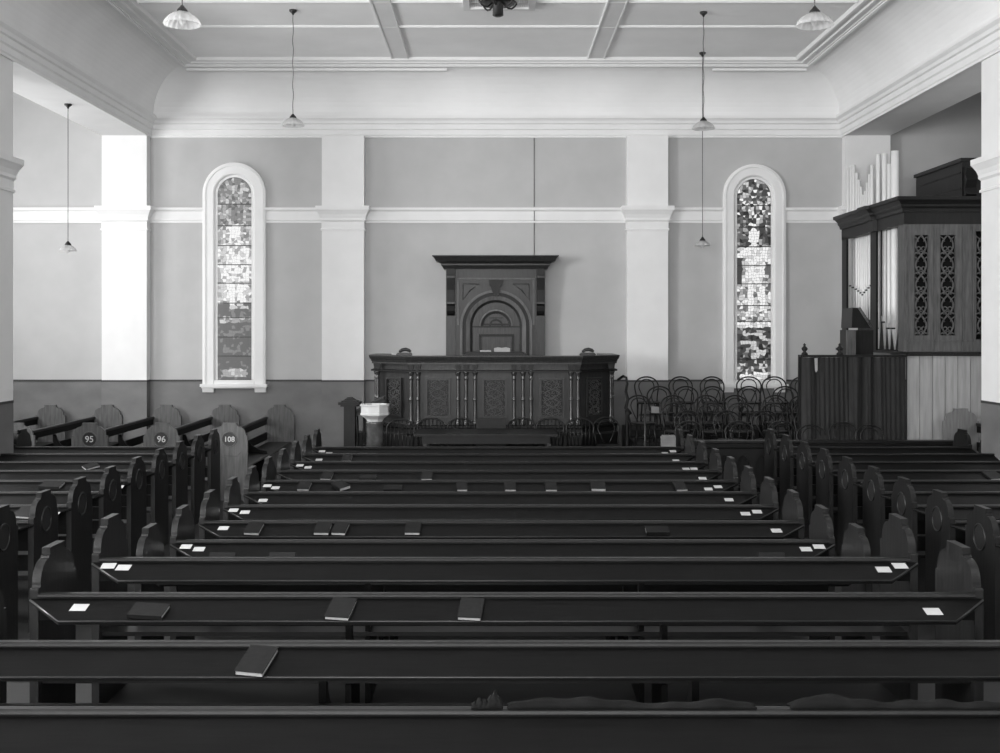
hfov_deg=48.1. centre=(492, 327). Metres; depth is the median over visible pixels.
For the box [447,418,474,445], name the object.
spindle chair
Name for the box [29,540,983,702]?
pew
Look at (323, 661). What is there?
pew
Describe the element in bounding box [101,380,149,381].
trim
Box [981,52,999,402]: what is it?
pillar
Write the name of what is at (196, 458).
pew
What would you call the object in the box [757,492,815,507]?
floor
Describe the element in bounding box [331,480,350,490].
book
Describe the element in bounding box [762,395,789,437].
bentwood chair
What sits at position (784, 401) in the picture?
bentwood chair
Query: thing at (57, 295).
wall
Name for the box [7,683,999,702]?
floor
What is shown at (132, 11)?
trim
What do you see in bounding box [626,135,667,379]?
trim
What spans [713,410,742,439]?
bentwood chair
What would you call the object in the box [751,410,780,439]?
bentwood chair
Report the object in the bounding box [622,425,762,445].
floor
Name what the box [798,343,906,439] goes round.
wooden partition
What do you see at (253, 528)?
book
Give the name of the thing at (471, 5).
grille
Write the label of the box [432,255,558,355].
backboard
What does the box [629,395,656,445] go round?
bentwood chair
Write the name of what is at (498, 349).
open book
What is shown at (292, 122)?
pendant lamp
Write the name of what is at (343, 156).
trim
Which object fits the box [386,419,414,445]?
spindle chair
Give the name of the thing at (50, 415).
pew
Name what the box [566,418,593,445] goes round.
spindle chair
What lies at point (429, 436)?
table
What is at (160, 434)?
pew
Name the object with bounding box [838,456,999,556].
pew
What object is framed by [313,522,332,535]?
book
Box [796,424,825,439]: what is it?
bentwood chair
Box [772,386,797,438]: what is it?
bentwood chair
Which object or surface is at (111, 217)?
trim
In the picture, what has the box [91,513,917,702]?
pew
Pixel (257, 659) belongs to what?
book
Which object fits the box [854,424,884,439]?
bentwood chair
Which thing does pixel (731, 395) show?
bentwood chair
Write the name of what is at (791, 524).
pew
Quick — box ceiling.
[135,0,854,56]
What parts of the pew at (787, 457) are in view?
rail, rail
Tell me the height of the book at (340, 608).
0.079 m
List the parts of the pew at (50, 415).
rail, backrest, seat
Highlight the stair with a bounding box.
[338,395,384,445]
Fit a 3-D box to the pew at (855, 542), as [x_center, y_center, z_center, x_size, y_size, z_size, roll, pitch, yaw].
[0.070,1.923,7.637,4.928,1.115,0.726,0,0,0]
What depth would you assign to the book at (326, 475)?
12.24 m
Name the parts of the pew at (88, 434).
rail, rail, backrest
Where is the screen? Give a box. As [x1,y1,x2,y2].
[694,440,953,491]
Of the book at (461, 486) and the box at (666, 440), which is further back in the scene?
the box at (666, 440)
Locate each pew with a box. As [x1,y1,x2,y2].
[0,434,204,524]
[0,441,187,521]
[0,448,167,545]
[0,456,146,556]
[0,466,120,540]
[0,476,91,591]
[0,505,17,639]
[0,589,999,705]
[0,706,999,752]
[13,405,65,445]
[13,405,122,445]
[13,429,219,507]
[16,489,57,632]
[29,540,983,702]
[71,405,181,445]
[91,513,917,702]
[135,523,871,639]
[143,405,239,466]
[170,505,834,639]
[199,489,803,538]
[216,405,294,500]
[223,476,778,519]
[244,466,756,504]
[261,456,737,490]
[277,448,721,479]
[290,441,707,469]
[302,434,694,460]
[312,429,683,452]
[764,429,975,488]
[779,434,999,519]
[797,441,999,537]
[816,448,999,522]
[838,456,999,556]
[863,466,999,585]
[892,476,999,557]
[925,489,999,591]
[942,408,980,452]
[965,505,999,639]
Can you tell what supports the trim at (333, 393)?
attached to the wall at (57, 295)
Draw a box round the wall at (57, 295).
[13,92,980,465]
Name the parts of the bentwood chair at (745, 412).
seat, leg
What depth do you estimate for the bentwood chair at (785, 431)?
17.71 m
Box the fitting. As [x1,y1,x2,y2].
[479,0,516,16]
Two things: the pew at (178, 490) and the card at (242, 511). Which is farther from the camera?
the pew at (178, 490)
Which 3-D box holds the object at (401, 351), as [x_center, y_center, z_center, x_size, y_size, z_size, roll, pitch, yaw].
[-1.403,0.371,17.750,0.260,0.125,0.120,0,0,0]
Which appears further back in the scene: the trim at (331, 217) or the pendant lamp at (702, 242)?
the trim at (331, 217)
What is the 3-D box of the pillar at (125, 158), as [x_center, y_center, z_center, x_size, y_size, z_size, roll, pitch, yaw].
[-6.570,-1.245,20.050,0.800,4.370,0.200,0,0,0]
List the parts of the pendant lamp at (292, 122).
lamp shade, cord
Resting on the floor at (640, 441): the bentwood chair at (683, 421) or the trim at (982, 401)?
the bentwood chair at (683, 421)
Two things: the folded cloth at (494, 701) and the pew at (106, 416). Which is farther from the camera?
the pew at (106, 416)
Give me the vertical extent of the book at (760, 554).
0.117 m
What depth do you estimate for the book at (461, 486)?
11.42 m
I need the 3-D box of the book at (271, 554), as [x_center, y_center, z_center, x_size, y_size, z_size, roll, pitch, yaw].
[-1.398,1.546,7.423,0.170,0.117,0.060,0,0,0]
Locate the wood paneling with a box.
[906,355,980,441]
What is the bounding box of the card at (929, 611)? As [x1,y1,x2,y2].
[923,608,942,614]
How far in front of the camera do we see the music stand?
15.94 m
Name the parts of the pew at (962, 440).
rail, rail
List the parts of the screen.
moulding, rail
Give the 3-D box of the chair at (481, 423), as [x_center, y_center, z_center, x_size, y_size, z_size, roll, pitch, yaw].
[-0.031,1.830,17.005,0.460,0.900,0.450,0,0,0]
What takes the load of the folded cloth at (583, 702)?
on the pew at (23, 729)
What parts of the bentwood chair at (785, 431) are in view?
seat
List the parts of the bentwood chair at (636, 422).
leg, seat, leg, leg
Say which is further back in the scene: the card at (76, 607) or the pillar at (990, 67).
the pillar at (990, 67)
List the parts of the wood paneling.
rail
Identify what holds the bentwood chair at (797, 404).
on the floor at (640, 441)
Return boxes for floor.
[7,466,999,682]
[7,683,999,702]
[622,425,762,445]
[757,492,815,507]
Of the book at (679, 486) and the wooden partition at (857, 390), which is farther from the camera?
the wooden partition at (857, 390)
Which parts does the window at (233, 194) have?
sill, stained glass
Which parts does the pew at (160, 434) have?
rail, backrest, rail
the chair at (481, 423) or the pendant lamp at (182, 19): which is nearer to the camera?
the pendant lamp at (182, 19)
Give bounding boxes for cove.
[0,0,999,115]
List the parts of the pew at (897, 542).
backrest, rail, seat, rail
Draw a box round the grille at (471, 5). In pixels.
[470,0,528,6]
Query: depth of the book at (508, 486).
11.42 m
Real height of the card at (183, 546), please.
0.020 m
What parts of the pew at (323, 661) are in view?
rail, rail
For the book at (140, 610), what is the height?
0.060 m
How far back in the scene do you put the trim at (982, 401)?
14.13 m
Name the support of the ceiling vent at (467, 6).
in the ceiling
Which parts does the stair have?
newel post, handrail, handrail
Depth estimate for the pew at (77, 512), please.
10.13 m
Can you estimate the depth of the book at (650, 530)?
8.95 m
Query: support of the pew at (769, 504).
on the floor at (83, 632)
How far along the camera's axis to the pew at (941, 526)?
9.39 m
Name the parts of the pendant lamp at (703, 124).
lamp shade, cord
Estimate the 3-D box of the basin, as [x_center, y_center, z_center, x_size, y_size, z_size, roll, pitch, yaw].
[-1.675,1.205,15.900,0.403,0.250,0.403,0,0,0]
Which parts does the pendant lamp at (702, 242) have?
lamp shade, cord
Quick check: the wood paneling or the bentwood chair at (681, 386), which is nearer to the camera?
the wood paneling
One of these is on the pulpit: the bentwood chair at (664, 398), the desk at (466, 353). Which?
the desk at (466, 353)
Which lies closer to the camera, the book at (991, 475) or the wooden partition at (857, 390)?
the book at (991, 475)
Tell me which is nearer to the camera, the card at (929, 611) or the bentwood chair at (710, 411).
the card at (929, 611)
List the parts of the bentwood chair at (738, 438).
seat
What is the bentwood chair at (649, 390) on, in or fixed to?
on the floor at (640, 441)
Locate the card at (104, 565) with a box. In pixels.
[100,563,116,568]
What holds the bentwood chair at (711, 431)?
on the floor at (640, 441)
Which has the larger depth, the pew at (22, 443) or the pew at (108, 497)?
the pew at (22, 443)
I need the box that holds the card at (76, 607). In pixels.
[69,604,89,610]
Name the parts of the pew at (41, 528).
rail, seat, rail, backrest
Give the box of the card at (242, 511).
[240,510,249,513]
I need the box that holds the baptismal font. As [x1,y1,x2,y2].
[360,403,389,445]
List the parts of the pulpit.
panel frame, panel, panel frame, panel, frieze moulding, panel frame, panel, cornice, panel, panel frame, panel frame, panel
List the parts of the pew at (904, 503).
seat, backrest, rail, rail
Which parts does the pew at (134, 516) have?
rail, seat, rail, backrest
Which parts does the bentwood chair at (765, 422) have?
seat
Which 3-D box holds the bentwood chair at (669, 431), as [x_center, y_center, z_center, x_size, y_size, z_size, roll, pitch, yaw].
[2.884,1.625,17.546,0.434,0.895,0.432,0,0,-1]
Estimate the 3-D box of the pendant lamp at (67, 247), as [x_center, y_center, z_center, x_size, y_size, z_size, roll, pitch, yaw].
[-6.508,-2.284,17.150,0.259,2.290,0.255,0,0,40]
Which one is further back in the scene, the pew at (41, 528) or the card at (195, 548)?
the pew at (41, 528)
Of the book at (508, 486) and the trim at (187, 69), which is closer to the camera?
the book at (508, 486)
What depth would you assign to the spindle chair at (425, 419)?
17.35 m
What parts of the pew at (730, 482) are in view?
rail, backrest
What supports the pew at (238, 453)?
on the floor at (83, 632)
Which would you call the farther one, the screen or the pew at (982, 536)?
the screen
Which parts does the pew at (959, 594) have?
rail, seat, backrest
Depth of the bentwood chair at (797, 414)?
17.13 m
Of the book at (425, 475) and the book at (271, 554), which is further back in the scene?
the book at (425, 475)
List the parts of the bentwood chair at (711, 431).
seat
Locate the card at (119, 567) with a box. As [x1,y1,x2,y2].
[115,565,131,569]
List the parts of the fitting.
scroll arm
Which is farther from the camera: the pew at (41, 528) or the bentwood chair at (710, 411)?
the bentwood chair at (710, 411)
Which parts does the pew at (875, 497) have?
backrest, rail, rail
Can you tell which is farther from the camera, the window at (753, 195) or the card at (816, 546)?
the window at (753, 195)
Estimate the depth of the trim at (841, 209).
19.89 m
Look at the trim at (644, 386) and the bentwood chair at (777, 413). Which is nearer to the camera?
the bentwood chair at (777, 413)
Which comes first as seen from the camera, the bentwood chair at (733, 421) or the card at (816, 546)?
the card at (816, 546)
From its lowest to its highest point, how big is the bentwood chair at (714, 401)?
0.895 m
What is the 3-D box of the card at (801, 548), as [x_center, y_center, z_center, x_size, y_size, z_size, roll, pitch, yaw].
[2.295,1.621,8.212,0.082,0.020,0.063,0,0,0]
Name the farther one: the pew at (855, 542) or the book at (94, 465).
the book at (94, 465)
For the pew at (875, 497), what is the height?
1.115 m
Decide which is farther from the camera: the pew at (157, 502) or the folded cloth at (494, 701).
the pew at (157, 502)
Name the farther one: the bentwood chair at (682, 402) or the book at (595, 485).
the bentwood chair at (682, 402)
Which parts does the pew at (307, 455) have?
rail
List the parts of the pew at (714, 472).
rail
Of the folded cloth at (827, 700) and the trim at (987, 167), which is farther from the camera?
the trim at (987, 167)
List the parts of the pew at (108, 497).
rail, seat, rail, backrest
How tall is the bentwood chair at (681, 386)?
0.895 m
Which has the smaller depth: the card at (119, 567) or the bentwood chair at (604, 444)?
the card at (119, 567)
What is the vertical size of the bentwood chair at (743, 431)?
0.895 m
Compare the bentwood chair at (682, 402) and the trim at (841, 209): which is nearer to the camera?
the bentwood chair at (682, 402)
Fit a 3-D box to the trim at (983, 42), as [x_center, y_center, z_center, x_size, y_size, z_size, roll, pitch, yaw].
[0.055,-3.605,8.125,12.450,0.370,24.050,0,0,0]
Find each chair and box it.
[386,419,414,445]
[417,418,444,445]
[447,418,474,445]
[476,418,505,445]
[507,417,535,445]
[536,418,563,445]
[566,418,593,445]
[592,416,621,445]
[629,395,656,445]
[634,376,661,429]
[646,386,674,441]
[660,395,689,449]
[661,402,689,436]
[668,376,695,427]
[673,386,700,436]
[674,410,701,441]
[674,421,703,452]
[693,395,721,439]
[697,402,724,439]
[699,376,725,428]
[700,386,729,439]
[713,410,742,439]
[722,395,753,439]
[724,421,753,439]
[726,402,753,439]
[736,376,762,429]
[737,386,767,439]
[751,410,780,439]
[760,402,788,437]
[762,376,790,429]
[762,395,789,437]
[766,421,795,439]
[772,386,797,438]
[789,396,797,439]
[790,377,797,427]
[792,404,797,439]
[794,414,797,432]
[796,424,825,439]
[828,422,857,439]
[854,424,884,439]
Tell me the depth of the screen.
15.58 m
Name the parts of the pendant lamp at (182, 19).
lamp shade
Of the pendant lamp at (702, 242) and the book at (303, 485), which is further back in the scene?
the pendant lamp at (702, 242)
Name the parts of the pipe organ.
case post, case post, corner post, case cornice, panel moulding, panel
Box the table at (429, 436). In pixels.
[414,429,557,445]
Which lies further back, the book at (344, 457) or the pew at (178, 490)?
the book at (344, 457)
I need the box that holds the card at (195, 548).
[193,547,204,550]
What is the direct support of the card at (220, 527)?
on the pew at (791, 524)
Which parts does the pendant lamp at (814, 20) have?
lamp shade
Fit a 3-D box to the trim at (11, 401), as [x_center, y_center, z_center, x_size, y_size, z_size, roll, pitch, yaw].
[-6.570,0.944,13.995,0.820,0.032,0.810,0,0,0]
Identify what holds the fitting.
attached to the ceiling vent at (467, 6)
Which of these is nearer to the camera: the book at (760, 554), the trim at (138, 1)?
the book at (760, 554)
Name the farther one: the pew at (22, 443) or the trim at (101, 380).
the trim at (101, 380)
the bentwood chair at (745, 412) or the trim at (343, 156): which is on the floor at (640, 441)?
the bentwood chair at (745, 412)
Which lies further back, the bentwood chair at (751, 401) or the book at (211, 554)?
the bentwood chair at (751, 401)
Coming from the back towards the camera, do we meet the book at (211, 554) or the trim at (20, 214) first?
the trim at (20, 214)
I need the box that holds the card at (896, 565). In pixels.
[891,563,908,568]
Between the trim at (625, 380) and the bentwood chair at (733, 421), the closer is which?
the bentwood chair at (733, 421)
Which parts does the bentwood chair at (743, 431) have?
seat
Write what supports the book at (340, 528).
on the pew at (791, 524)
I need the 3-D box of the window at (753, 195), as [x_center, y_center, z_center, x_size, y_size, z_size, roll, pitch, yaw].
[4.690,-0.892,20.090,1.200,4.095,0.120,0,0,0]
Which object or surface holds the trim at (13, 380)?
attached to the wall at (57, 295)
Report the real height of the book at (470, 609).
0.078 m
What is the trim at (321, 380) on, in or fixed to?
attached to the wall at (57, 295)
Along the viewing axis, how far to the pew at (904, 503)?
9.95 m
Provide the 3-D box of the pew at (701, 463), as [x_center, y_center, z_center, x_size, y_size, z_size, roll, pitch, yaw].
[0.070,1.923,13.362,4.928,1.115,0.726,0,0,0]
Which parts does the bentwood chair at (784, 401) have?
seat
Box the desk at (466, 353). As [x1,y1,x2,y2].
[463,352,526,355]
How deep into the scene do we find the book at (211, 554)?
7.42 m
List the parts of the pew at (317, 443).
rail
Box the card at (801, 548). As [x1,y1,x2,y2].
[799,547,811,550]
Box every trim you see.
[0,14,999,137]
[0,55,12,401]
[0,152,23,192]
[0,400,13,404]
[0,403,12,455]
[13,207,838,222]
[13,380,905,380]
[94,206,154,230]
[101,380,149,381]
[101,382,149,445]
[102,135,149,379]
[103,0,890,66]
[137,0,857,27]
[186,68,806,70]
[315,206,369,230]
[321,380,365,381]
[322,135,364,379]
[322,382,364,445]
[369,0,628,58]
[621,206,674,230]
[625,380,668,381]
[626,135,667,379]
[627,382,667,424]
[838,206,845,230]
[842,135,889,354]
[970,150,999,192]
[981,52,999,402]
[981,400,999,405]
[981,403,999,459]
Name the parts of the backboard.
cornice, panel, spandrel frame, panel moulding, square panel frame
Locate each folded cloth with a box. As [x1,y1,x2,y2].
[471,690,502,708]
[507,696,756,708]
[787,693,999,708]
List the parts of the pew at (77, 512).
seat, rail, rail, backrest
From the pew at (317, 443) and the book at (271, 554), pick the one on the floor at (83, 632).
the pew at (317, 443)
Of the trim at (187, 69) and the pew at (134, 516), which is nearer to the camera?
the pew at (134, 516)
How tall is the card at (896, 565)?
0.020 m
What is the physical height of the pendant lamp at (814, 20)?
1.860 m
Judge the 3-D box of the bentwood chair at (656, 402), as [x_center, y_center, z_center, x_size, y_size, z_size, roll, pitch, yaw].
[2.646,1.275,19.046,0.434,0.895,0.432,0,0,-3]
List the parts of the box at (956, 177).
moulding, lid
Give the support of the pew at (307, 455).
on the floor at (83, 632)
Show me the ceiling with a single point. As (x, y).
(202, 42)
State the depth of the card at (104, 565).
6.63 m
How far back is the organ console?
17.10 m
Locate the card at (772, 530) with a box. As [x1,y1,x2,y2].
[771,529,782,532]
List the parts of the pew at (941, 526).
backrest, rail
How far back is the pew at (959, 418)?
16.19 m
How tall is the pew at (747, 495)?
1.115 m
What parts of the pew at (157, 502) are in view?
rail, rail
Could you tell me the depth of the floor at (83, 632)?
9.00 m
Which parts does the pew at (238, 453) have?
rail, backrest, rail, seat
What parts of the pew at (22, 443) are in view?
rail, rail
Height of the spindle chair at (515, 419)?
0.894 m
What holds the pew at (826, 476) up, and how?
on the floor at (83, 632)
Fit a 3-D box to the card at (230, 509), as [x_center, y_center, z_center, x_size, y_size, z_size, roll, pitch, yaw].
[-2.292,1.609,9.890,0.082,0.020,0.063,0,0,3]
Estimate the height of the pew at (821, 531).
1.115 m
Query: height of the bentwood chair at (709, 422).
0.895 m
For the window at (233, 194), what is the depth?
20.13 m
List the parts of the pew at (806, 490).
rail, rail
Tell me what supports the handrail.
on the floor at (758, 493)
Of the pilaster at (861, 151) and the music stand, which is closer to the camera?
the music stand
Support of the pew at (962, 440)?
on the floor at (83, 632)
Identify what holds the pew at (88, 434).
on the floor at (83, 632)
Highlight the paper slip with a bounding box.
[814,358,817,371]
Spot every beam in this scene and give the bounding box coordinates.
[13,62,143,134]
[848,63,980,134]
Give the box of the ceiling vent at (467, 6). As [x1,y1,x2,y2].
[463,0,535,10]
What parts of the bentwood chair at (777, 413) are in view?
seat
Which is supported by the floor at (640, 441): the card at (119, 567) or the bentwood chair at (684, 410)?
the bentwood chair at (684, 410)
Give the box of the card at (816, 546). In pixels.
[812,544,825,548]
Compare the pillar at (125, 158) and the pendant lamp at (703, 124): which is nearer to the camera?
the pendant lamp at (703, 124)
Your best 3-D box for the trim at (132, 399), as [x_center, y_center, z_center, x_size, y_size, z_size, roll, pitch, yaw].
[-6.570,1.720,20.047,0.806,1.520,0.205,0,0,0]
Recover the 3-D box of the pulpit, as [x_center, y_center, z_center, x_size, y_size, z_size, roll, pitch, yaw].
[0.020,1.357,18.317,4.050,1.845,1.765,0,0,0]
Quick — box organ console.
[840,307,872,354]
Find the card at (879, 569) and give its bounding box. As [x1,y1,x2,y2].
[875,567,891,571]
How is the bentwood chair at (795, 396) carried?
on the floor at (640, 441)
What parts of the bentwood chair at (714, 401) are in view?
seat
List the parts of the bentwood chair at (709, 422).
seat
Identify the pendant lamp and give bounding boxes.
[59,103,76,252]
[163,0,201,29]
[282,9,303,127]
[692,11,714,130]
[695,52,709,247]
[795,0,833,30]
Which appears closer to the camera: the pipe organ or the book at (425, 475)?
the book at (425, 475)
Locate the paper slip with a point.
(815, 359)
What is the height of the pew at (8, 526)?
1.115 m
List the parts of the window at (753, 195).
stained glass, sill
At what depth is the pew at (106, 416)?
19.01 m
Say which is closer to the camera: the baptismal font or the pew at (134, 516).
the pew at (134, 516)
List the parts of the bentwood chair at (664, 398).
seat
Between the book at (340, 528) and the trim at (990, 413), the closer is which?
the book at (340, 528)
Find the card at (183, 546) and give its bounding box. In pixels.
[179,544,192,548]
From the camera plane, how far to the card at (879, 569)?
6.59 m
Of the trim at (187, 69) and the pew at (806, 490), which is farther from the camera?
the trim at (187, 69)
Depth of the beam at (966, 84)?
17.19 m
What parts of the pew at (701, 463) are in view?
rail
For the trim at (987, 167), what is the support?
attached to the pillar at (990, 67)
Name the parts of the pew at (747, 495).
rail, backrest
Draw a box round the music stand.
[644,402,658,445]
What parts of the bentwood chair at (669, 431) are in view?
seat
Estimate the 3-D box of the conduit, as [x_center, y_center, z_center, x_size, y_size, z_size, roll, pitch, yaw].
[0.740,-2.360,20.116,0.014,2.120,0.056,0,0,0]
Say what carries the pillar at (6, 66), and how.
on the trim at (6, 410)
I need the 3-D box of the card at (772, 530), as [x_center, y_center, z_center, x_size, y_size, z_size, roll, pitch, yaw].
[2.279,1.629,9.004,0.082,0.020,0.063,0,0,-2]
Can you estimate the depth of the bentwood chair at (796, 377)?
19.25 m
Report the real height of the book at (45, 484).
0.072 m
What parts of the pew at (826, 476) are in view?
seat, backrest, rail, rail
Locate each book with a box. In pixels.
[15,506,30,518]
[38,481,64,489]
[82,462,99,469]
[127,602,170,619]
[209,552,235,556]
[234,644,278,677]
[243,522,263,535]
[269,552,295,556]
[297,481,311,490]
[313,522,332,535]
[320,471,333,479]
[324,597,357,621]
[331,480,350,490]
[331,522,349,535]
[341,455,352,460]
[359,474,376,479]
[404,522,421,534]
[421,472,432,479]
[457,482,466,490]
[457,597,484,621]
[494,347,509,351]
[504,482,515,490]
[545,482,556,490]
[590,481,605,490]
[645,526,669,534]
[672,481,687,490]
[758,552,784,556]
[982,471,999,479]
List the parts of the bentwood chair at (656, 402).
leg, seat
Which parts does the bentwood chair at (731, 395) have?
seat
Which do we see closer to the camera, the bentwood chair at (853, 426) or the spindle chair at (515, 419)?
the bentwood chair at (853, 426)
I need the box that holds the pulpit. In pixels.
[369,353,619,445]
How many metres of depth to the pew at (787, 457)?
14.03 m
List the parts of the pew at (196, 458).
rail, rail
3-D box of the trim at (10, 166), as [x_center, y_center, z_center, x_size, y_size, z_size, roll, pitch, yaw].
[-6.570,-1.955,14.000,1.000,0.430,1.000,0,0,0]
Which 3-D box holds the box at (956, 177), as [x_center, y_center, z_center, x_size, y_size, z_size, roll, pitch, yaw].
[8.360,-2.262,17.880,2.540,0.636,2.000,0,0,0]
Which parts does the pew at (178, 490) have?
rail, rail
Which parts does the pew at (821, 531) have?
rail, rail, backrest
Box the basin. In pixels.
[360,403,389,421]
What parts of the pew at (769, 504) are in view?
backrest, rail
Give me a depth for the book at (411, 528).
8.98 m
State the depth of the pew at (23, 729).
3.95 m
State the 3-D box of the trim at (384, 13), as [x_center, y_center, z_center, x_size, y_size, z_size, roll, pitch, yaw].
[0.085,-4.582,7.550,3.620,0.035,22.900,0,0,0]
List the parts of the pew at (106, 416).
rail, rail, backrest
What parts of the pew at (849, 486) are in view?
backrest, seat, rail, rail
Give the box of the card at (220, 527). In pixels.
[218,526,229,529]
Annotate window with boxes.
[200,162,267,391]
[720,164,788,391]
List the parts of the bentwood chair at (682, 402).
seat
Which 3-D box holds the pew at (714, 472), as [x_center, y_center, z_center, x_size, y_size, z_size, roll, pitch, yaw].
[0.070,1.923,12.544,4.928,1.115,0.726,0,0,0]
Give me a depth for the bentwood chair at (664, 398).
18.20 m
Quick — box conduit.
[534,138,534,254]
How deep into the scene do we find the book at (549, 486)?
11.42 m
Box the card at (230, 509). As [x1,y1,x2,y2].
[228,508,238,511]
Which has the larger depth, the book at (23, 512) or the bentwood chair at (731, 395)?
the bentwood chair at (731, 395)
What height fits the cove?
0.810 m
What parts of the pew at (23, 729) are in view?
rail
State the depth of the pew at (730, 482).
11.53 m
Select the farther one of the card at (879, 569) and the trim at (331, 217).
the trim at (331, 217)
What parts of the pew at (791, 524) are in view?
rail, backrest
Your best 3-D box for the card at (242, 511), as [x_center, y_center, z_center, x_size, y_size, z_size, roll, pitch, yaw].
[-2.182,1.620,9.852,0.082,0.020,0.063,0,0,0]
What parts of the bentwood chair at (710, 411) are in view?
seat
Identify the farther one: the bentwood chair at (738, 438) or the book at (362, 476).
the bentwood chair at (738, 438)
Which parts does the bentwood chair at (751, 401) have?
seat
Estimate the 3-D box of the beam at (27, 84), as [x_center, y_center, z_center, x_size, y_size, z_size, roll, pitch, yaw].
[-6.570,-4.015,8.070,0.800,1.170,24.140,0,0,0]
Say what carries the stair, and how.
on the floor at (758, 493)
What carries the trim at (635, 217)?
attached to the wall at (57, 295)
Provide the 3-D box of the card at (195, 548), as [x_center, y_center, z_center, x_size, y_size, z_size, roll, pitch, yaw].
[-2.156,1.621,8.213,0.082,0.020,0.063,0,0,0]
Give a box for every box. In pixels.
[661,435,675,446]
[914,158,980,195]
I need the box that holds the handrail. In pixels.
[617,375,631,445]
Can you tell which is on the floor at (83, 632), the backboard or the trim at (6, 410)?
the trim at (6, 410)
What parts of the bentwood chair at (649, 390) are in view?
seat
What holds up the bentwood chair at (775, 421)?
on the floor at (640, 441)
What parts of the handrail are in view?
post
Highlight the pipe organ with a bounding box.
[833,150,980,353]
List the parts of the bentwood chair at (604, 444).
seat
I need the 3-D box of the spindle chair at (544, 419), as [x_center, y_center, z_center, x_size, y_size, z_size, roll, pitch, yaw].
[0.883,1.834,17.159,0.460,0.894,0.427,0,0,0]

